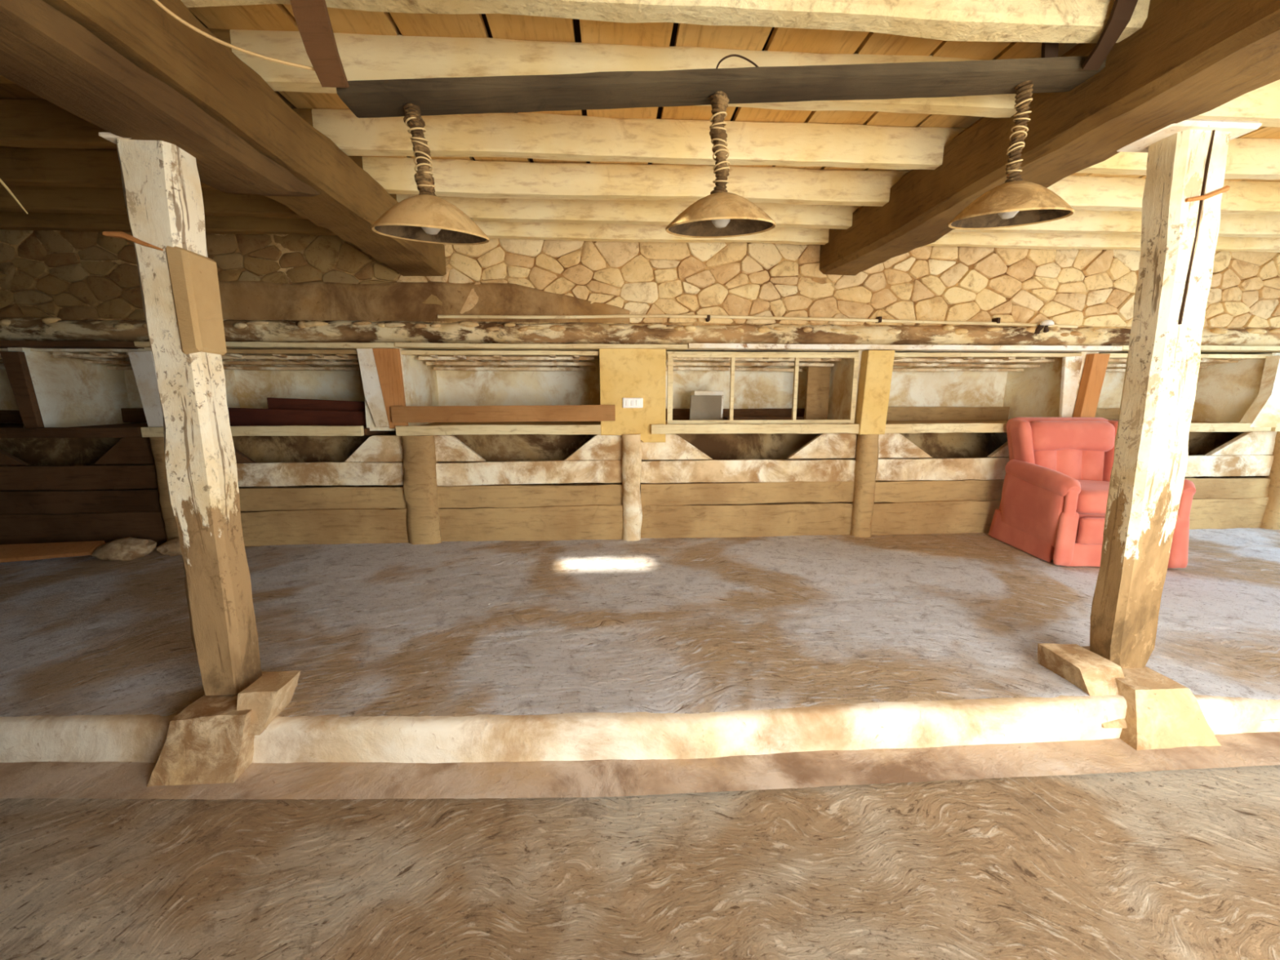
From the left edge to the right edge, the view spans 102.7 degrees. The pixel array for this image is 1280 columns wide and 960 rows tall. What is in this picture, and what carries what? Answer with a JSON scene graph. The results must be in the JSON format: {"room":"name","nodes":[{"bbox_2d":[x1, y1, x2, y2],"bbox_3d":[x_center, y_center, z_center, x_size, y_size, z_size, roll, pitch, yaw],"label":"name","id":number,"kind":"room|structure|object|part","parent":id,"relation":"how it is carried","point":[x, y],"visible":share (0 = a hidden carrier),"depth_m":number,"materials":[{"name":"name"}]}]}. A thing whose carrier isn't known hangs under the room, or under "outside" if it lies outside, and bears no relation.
{"room":"farm building","nodes":[
{"label":"farm building","id":0,"kind":"room"},
{"bbox_2d":[0,178,27,213],"bbox_3d":[-2.164,-1.029,1.721,0.154,0.247,0.008,-1,10,-3],"label":"strand","id":1,"kind":"object","parent":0,"point":[2,183],"visible":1,"depth_m":1.73,"materials":[{"name":"brown"}]},
{"bbox_2d":[0,764,1279,959],"bbox_3d":[0.178,1.279,0.587,13.000,0.006,3.300,-1,10,-3],"label":"floor","id":2,"kind":"structure","parent":0,"point":[1172,864],"depth_m":1.47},
{"bbox_2d":[0,731,1279,799],"bbox_3d":[0.088,1.032,1.967,13.016,0.005,0.465,0,10,-1],"label":"ledge","id":3,"kind":"structure","parent":2,"relation":"on","point":[822,768],"depth_m":1.85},
{"bbox_2d":[146,670,300,786],"bbox_3d":[-1.525,0.901,1.946,0.416,0.294,0.379,-1,10,-3],"label":"footing","id":4,"kind":"object","parent":3,"relation":"on","point":[211,740],"visible":0.88,"depth_m":1.81,"materials":[{"name":"stone"}]},
{"bbox_2d":[98,132,262,695],"bbox_3d":[-1.581,-0.194,1.835,0.230,2.020,0.170,-1,10,-3],"label":"timber post","id":5,"kind":"object","parent":4,"relation":"on","point":[179,283],"visible":0.96,"depth_m":1.77,"materials":[{"name":"white paint"}]},
{"bbox_2d":[102,231,163,250],"bbox_3d":[-1.642,-0.774,1.657,0.182,0.060,0.019,1,10,3],"label":"wood splinter","id":6,"kind":"object","parent":5,"relation":"attached to","point":[109,233],"visible":1,"depth_m":1.65,"materials":[{"name":"brown wood"}]},
{"bbox_2d":[0,0,319,196],"bbox_3d":[-1.515,-1.131,1.642,0.281,0.120,1.300,-1,10,-3],"label":"beam","id":7,"kind":"structure","parent":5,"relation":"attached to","point":[44,51],"depth_m":1.41,"materials":[{"name":"brown wood"}]},
{"bbox_2d":[1037,643,1222,750],"bbox_3d":[2.025,0.886,2.148,0.461,0.256,0.417,-1,10,-3],"label":"footing","id":8,"kind":"object","parent":3,"relation":"on","point":[1162,713],"visible":0.77,"depth_m":2.01,"materials":[{"name":"stone"}]},
{"bbox_2d":[1089,119,1262,668],"bbox_3d":[2.005,-0.247,2.057,0.353,2.090,0.220,-1,10,-3],"label":"timber post","id":9,"kind":"object","parent":8,"relation":"on","point":[1186,160],"visible":0.99,"depth_m":1.98,"materials":[{"name":"white wood"}]},
{"bbox_2d":[0,528,1279,717],"bbox_3d":[-0.006,0.653,3.505,13.000,0.079,3.225,-1,10,-3],"label":"floor","id":10,"kind":"structure","parent":0,"point":[655,625],"depth_m":2.69,"materials":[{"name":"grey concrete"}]},
{"bbox_2d":[0,540,105,562],"bbox_3d":[-4.527,0.530,3.686,1.106,0.112,0.220,-2,10,-10],"label":"plank","id":11,"kind":"object","parent":10,"relation":"on","point":[18,552],"visible":0.95,"depth_m":3.69,"materials":[{"name":"brown wood"}]},
{"bbox_2d":[91,537,156,560],"bbox_3d":[-3.783,0.511,3.765,0.355,0.170,0.276,-1,10,-3],"label":"rubble stone","id":12,"kind":"object","parent":10,"relation":"on","point":[129,548],"visible":1,"depth_m":3.69,"materials":[{"name":"beige stone"}]},
{"bbox_2d":[156,537,182,556],"bbox_3d":[-3.492,0.504,3.885,0.289,0.133,0.212,-1,10,-3],"label":"rubble stone","id":13,"kind":"object","parent":10,"relation":"on","point":[171,548],"visible":0.54,"depth_m":3.80,"materials":[{"name":"beige stone"}]},
{"bbox_2d":[0,316,1279,546],"bbox_3d":[-0.011,-0.429,4.488,13.170,1.791,0.932,-1,10,-3],"label":"manger","id":14,"kind":"object","parent":10,"relation":"on","point":[913,439],"visible":0.8,"depth_m":4.20,"materials":[{"name":"wood"}]},
{"bbox_2d":[0,423,23,427],"bbox_3d":[-5.568,-0.408,4.176,1.840,0.066,0.846,-1,10,-3],"label":"shelf","id":15,"kind":"object","parent":14,"relation":"attached to","point":[2,425],"depth_m":4.24,"materials":[{"name":"brown wood"}]},
{"bbox_2d":[66,423,148,427],"bbox_3d":[-4.171,-0.422,4.264,0.840,0.064,0.845,-1,10,-3],"label":"shelf","id":16,"kind":"object","parent":14,"relation":"attached to","point":[68,425],"depth_m":4.23,"materials":[{"name":"brown wood"}]},
{"bbox_3d":[-2.881,-0.974,3.886,1.460,0.037,0.055,-1,10,-3],"label":"rail","id":17,"kind":"part","parent":14,"relation":"part of","materials":[{"name":"beige wood"}]},
{"bbox_2d":[227,407,366,426],"bbox_3d":[-2.807,-0.502,4.064,1.300,0.157,0.030,-1,10,-3],"label":"panel","id":18,"kind":"object","parent":14,"relation":"on","point":[237,416],"visible":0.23,"depth_m":4.05,"materials":[{"name":"brown wood"}]},
{"bbox_2d":[266,397,365,411],"bbox_3d":[-2.615,-0.560,4.193,0.800,0.227,0.040,-1,10,-3],"label":"panel","id":19,"kind":"object","parent":14,"relation":"on","point":[273,402],"visible":0.23,"depth_m":4.16,"materials":[{"name":"brown wood"}]},
{"bbox_2d":[363,426,391,435],"bbox_3d":[-2.898,-0.437,4.340,1.510,0.065,0.844,-1,10,-3],"label":"shelf","id":20,"kind":"object","parent":14,"relation":"attached to","point":[367,430],"depth_m":4.04,"materials":[{"name":"brown wood"}]},
{"bbox_3d":[-1.080,-0.992,3.998,1.510,0.039,0.055,-1,10,-3],"label":"rail","id":21,"kind":"part","parent":14,"relation":"part of","materials":[{"name":"beige wood"}]},
{"bbox_2d":[391,404,615,422],"bbox_3d":[-1.049,-0.515,3.981,1.710,0.133,0.033,-1,10,-3],"label":"plank","id":22,"kind":"object","parent":14,"relation":"on","point":[400,414],"visible":1,"depth_m":3.97,"materials":[{"name":"brown wood"}]},
{"bbox_2d":[417,421,600,426],"bbox_3d":[-1.097,-0.456,4.451,1.560,0.064,0.844,-1,10,-3],"label":"shelf","id":23,"kind":"object","parent":14,"relation":"attached to","point":[535,423],"depth_m":4.55,"materials":[{"name":"beige wood"}]},
{"bbox_2d":[622,397,643,408],"bbox_3d":[-0.057,-0.609,4.046,0.160,0.080,0.026,-1,10,-3],"label":"wall socket","id":24,"kind":"object","parent":14,"relation":"attached to","point":[628,402],"visible":1,"depth_m":4.04,"materials":[{"name":"white plastic"}]},
{"bbox_2d":[688,395,721,420],"bbox_3d":[0.572,-0.623,4.468,0.297,0.225,0.131,-1,10,-3],"label":"sheet","id":25,"kind":"object","parent":14,"relation":"on","point":[702,407],"visible":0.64,"depth_m":4.46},
{"bbox_2d":[690,391,723,420],"bbox_3d":[0.603,-0.666,4.640,0.260,0.280,0.200,-1,10,-3],"label":"box","id":26,"kind":"object","parent":14,"relation":"on","point":[692,393],"visible":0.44,"depth_m":4.53,"materials":[{"name":"paint"}]},
{"bbox_2d":[665,421,801,434],"bbox_3d":[0.965,-0.476,4.572,1.610,0.065,0.845,-1,10,-3],"label":"shelf","id":27,"kind":"object","parent":14,"relation":"attached to","point":[666,423],"depth_m":4.16,"materials":[{"name":"beige wood"}]},
{"bbox_3d":[0.992,-1.012,4.120,1.560,0.039,0.056,-1,10,-3],"label":"rail","id":28,"kind":"part","parent":14,"relation":"part of","materials":[{"name":"beige wood"}]},
{"bbox_2d":[724,416,804,420],"bbox_3d":[1.093,-0.528,4.510,0.706,0.061,0.103,-2,10,-10],"label":"timber offcut","id":29,"kind":"object","parent":14,"relation":"on","point":[734,417],"visible":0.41,"depth_m":4.46,"materials":[{"name":"brown wood"}]},
{"bbox_2d":[804,362,831,419],"bbox_3d":[1.604,-0.791,4.633,0.232,0.530,0.039,-3,10,-15],"label":"board","id":30,"kind":"object","parent":14,"relation":"on","point":[818,378],"visible":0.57,"depth_m":4.61,"materials":[{"name":"brown wood"}]},
{"bbox_2d":[885,419,1008,423],"bbox_3d":[2.816,-0.496,4.688,1.720,0.068,0.844,-1,10,-3],"label":"shelf","id":31,"kind":"object","parent":14,"relation":"attached to","point":[888,421],"depth_m":4.82,"materials":[{"name":"beige wood"}]},
{"bbox_3d":[2.838,-1.032,4.233,1.680,0.040,0.056,-1,10,-3],"label":"rail","id":32,"kind":"part","parent":14,"relation":"part of","materials":[{"name":"beige wood"}]},
{"bbox_2d":[1034,320,1053,333],"bbox_3d":[3.313,-1.253,4.190,0.108,0.110,0.115,-1,10,-3],"label":"holder","id":33,"kind":"object","parent":14,"relation":"attached to","point":[1046,322],"visible":1,"depth_m":4.18,"materials":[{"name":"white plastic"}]},
{"bbox_2d":[1108,419,1221,422],"bbox_3d":[4.593,-0.513,4.794,1.600,0.065,0.848,-1,10,-3],"label":"shelf","id":34,"kind":"object","parent":14,"relation":"attached to","point":[1192,420],"depth_m":4.83,"materials":[{"name":"beige wood"}]},
{"bbox_3d":[4.615,-1.051,4.343,1.560,0.040,0.056,-1,10,-4],"label":"rail","id":35,"kind":"part","parent":14,"relation":"part of","materials":[{"name":"beige wood"}]},
{"bbox_2d":[0,694,1279,763],"bbox_3d":[0.082,0.966,2.052,13.011,0.201,0.314,0,10,-1],"label":"curb","id":36,"kind":"structure","parent":10,"relation":"attached to","point":[637,735],"depth_m":1.91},
{"bbox_2d":[988,417,1195,568],"bbox_3d":[3.337,0.049,3.841,0.863,0.998,0.848,1,10,4],"label":"armchair","id":37,"kind":"object","parent":10,"relation":"on","point":[1055,493],"visible":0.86,"depth_m":3.87,"materials":[{"name":"red fabric"}]},
{"bbox_3d":[2.974,0.192,3.860,0.129,0.494,0.665,1,10,4],"label":"armrest","id":38,"kind":"part","parent":37,"relation":"part of","materials":[{"name":"red fabric"}]},
{"bbox_3d":[3.361,-0.161,4.123,0.774,0.680,0.221,1,10,4],"label":"backrest","id":39,"kind":"part","parent":37,"relation":"part of","materials":[{"name":"red fabric"}]},
{"bbox_2d":[1033,448,1104,480],"bbox_3d":[3.353,-0.094,4.032,0.533,0.420,0.184,1,10,4],"label":"cushion","id":40,"kind":"object","parent":37,"relation":"on","point":[1077,464],"depth_m":3.97,"materials":[{"name":"red fabric"}]},
{"bbox_3d":[2.947,0.179,3.507,0.076,0.240,0.033,1,10,4],"label":"arm","id":41,"kind":"part","parent":37,"relation":"part of","materials":[{"name":"red fabric"}]},
{"bbox_2d":[1030,420,1115,451],"bbox_3d":[3.353,-0.343,3.995,0.617,0.234,0.157,1,10,4],"label":"cushion","id":42,"kind":"object","parent":37,"relation":"on","point":[1045,435],"depth_m":3.94,"materials":[{"name":"red fabric"}]},
{"bbox_3d":[3.306,0.357,3.503,0.570,0.190,0.074,1,10,4],"label":"footrest panel","id":43,"kind":"part","parent":37,"relation":"part of","materials":[{"name":"red fabric"}]},
{"bbox_2d":[1075,480,1109,515],"bbox_3d":[3.328,0.119,3.742,0.578,0.178,0.532,1,10,4],"label":"seat cushion","id":44,"kind":"object","parent":37,"relation":"on","point":[1092,499],"depth_m":3.52,"materials":[{"name":"red fabric"}]},
{"bbox_3d":[3.666,0.188,3.451,0.076,0.240,0.033,1,10,4],"label":"arm","id":45,"kind":"part","parent":37,"relation":"part of","materials":[{"name":"red fabric"}]},
{"bbox_2d":[0,0,1279,252],"bbox_3d":[0.087,-1.533,1.597,13.600,0.240,6.850,-1,10,-3],"label":"ceiling","id":46,"kind":"structure","parent":0,"point":[612,175],"depth_m":2.44,"materials":[{"name":"brown wood"}]},
{"bbox_2d":[290,0,349,88],"bbox_3d":[-0.955,-1.381,1.486,0.123,0.361,0.168,-1,10,-3],"label":"board","id":47,"kind":"object","parent":46,"relation":"hanging from","point":[312,18],"visible":1,"depth_m":1.50,"materials":[{"name":"brown wood"}]},
{"bbox_2d":[336,56,1106,118],"bbox_3d":[0.309,-1.333,1.736,2.538,0.206,0.149,-1,10,-3],"label":"bar","id":48,"kind":"object","parent":46,"relation":"hanging from","point":[387,98],"visible":0.98,"depth_m":1.70,"materials":[{"name":"black metal"}]},
{"bbox_2d":[370,102,489,244],"bbox_3d":[-0.715,-1.030,1.730,0.382,0.434,0.377,-1,10,-3],"label":"pendant lamp","id":49,"kind":"object","parent":48,"relation":"hanging from","point":[424,217],"visible":1,"depth_m":1.69,"materials":[{"name":"metal"}]},
{"bbox_3d":[-0.730,-1.092,1.718,0.106,0.307,0.077,-1,10,-3],"label":"cord","id":50,"kind":"part","parent":49,"relation":"part of","materials":[{"name":"wicker"}]},
{"bbox_3d":[-0.715,-0.889,1.754,0.382,0.149,0.377,-1,10,-3],"label":"lamp shade","id":51,"kind":"part","parent":49,"relation":"part of","materials":[{"name":"metal"}]},
{"bbox_3d":[-0.717,-0.892,1.754,0.068,0.096,0.068,-1,10,-3],"label":"bulb","id":52,"kind":"part","parent":49,"relation":"part of","materials":[{"name":"white glass"}]},
{"bbox_2d":[665,91,776,238],"bbox_3d":[0.282,-1.092,1.782,0.384,0.457,0.377,-1,10,-3],"label":"pendant lamp","id":53,"kind":"object","parent":48,"relation":"hanging from","point":[722,213],"visible":1,"depth_m":1.75,"materials":[{"name":"metal"}]},
{"bbox_3d":[0.280,-1.149,1.772,0.086,0.341,0.079,-1,10,-3],"label":"cord","id":54,"kind":"part","parent":53,"relation":"part of","materials":[{"name":"wicker"}]},
{"bbox_3d":[0.282,-0.934,1.809,0.384,0.138,0.377,-1,10,-3],"label":"lamp shade","id":55,"kind":"part","parent":53,"relation":"part of","materials":[{"name":"metal"}]},
{"bbox_3d":[0.286,-0.942,1.808,0.068,0.096,0.068,-1,10,-3],"label":"bulb","id":56,"kind":"part","parent":53,"relation":"part of","materials":[{"name":"white glass"}]},
{"bbox_2d":[715,53,758,68],"bbox_3d":[0.333,-1.368,1.695,0.185,0.074,0.013,-1,10,-7],"label":"wire loop","id":57,"kind":"object","parent":48,"relation":"attached to","point":[733,55],"visible":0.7,"depth_m":1.69,"materials":[{"name":"brown metal"}]},
{"bbox_2d":[947,80,1074,229],"bbox_3d":[1.344,-1.161,1.836,0.387,0.475,0.377,-1,10,-3],"label":"pendant lamp","id":58,"kind":"object","parent":48,"relation":"hanging from","point":[1017,202],"visible":1,"depth_m":1.81,"materials":[{"name":"metal"}]},
{"bbox_3d":[1.344,-1.002,1.864,0.068,0.096,0.068,-1,10,-3],"label":"bulb","id":59,"kind":"part","parent":58,"relation":"part of","materials":[{"name":"white glass"}]},
{"bbox_3d":[1.344,-1.000,1.864,0.387,0.148,0.377,-1,10,-3],"label":"lamp shade","id":60,"kind":"part","parent":58,"relation":"part of","materials":[{"name":"metal"}]},
{"bbox_3d":[1.348,-1.223,1.826,0.068,0.349,0.066,-1,10,-3],"label":"cord","id":61,"kind":"part","parent":58,"relation":"part of","materials":[{"name":"fabric"}]},
{"bbox_2d":[1041,42,1058,57],"bbox_3d":[1.413,-1.523,1.765,0.059,0.178,0.028,-1,10,-3],"label":"strap","id":62,"kind":"object","parent":46,"relation":"attached to","point":[1048,49],"visible":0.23,"depth_m":1.76,"materials":[{"name":"brown metal"}]},
{"bbox_2d":[1081,0,1137,70],"bbox_3d":[1.490,-1.473,1.625,0.083,0.226,0.165,1,10,3],"label":"strap","id":63,"kind":"object","parent":46,"relation":"attached to","point":[1122,11],"visible":1,"depth_m":1.61,"materials":[{"name":"brown metal"}]},
{"bbox_2d":[0,229,1279,329],"bbox_3d":[-0.061,-1.586,4.032,13.000,0.960,0.066,-1,10,-3],"label":"stone wall","id":64,"kind":"structure","parent":0,"point":[64,275],"depth_m":4.02,"materials":[{"name":"beige stone"}]},
{"bbox_2d":[42,0,446,275],"bbox_3d":[-1.475,-1.228,1.191,0.378,0.276,5.502,-1,10,-3],"label":"roof beam","id":65,"kind":"structure","parent":64,"relation":"attached to","point":[201,68],"depth_m":1.79,"materials":[{"name":"brown wood"}]},
{"bbox_2d":[152,0,315,71],"bbox_3d":[-1.151,-1.265,1.400,0.130,0.108,0.571,7,12,33],"label":"cable","id":66,"kind":"object","parent":65,"relation":"hanging from","point":[291,64],"visible":0.91,"depth_m":1.45,"materials":[{"name":"beige fabric"}]},
{"bbox_2d":[437,314,1078,328],"bbox_3d":[1.040,-1.278,4.112,5.200,0.080,0.075,-1,10,-3],"label":"conduit","id":67,"kind":"object","parent":64,"relation":"attached to","point":[996,321],"visible":0.98,"depth_m":4.07,"materials":[{"name":"brown metal"}]},
{"bbox_2d":[819,0,1279,275],"bbox_3d":[1.765,-1.334,1.375,0.355,0.359,5.500,-1,10,-3],"label":"roof beam","id":68,"kind":"structure","parent":64,"relation":"attached to","point":[1188,59],"depth_m":1.81,"materials":[{"name":"brown wood"}]},
{"bbox_2d":[480,342,1253,354],"bbox_3d":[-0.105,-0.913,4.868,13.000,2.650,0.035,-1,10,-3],"label":"timber beam","id":69,"kind":"structure","parent":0,"point":[480,343],"depth_m":5.17,"materials":[{"name":"brown wood"}]}
]}

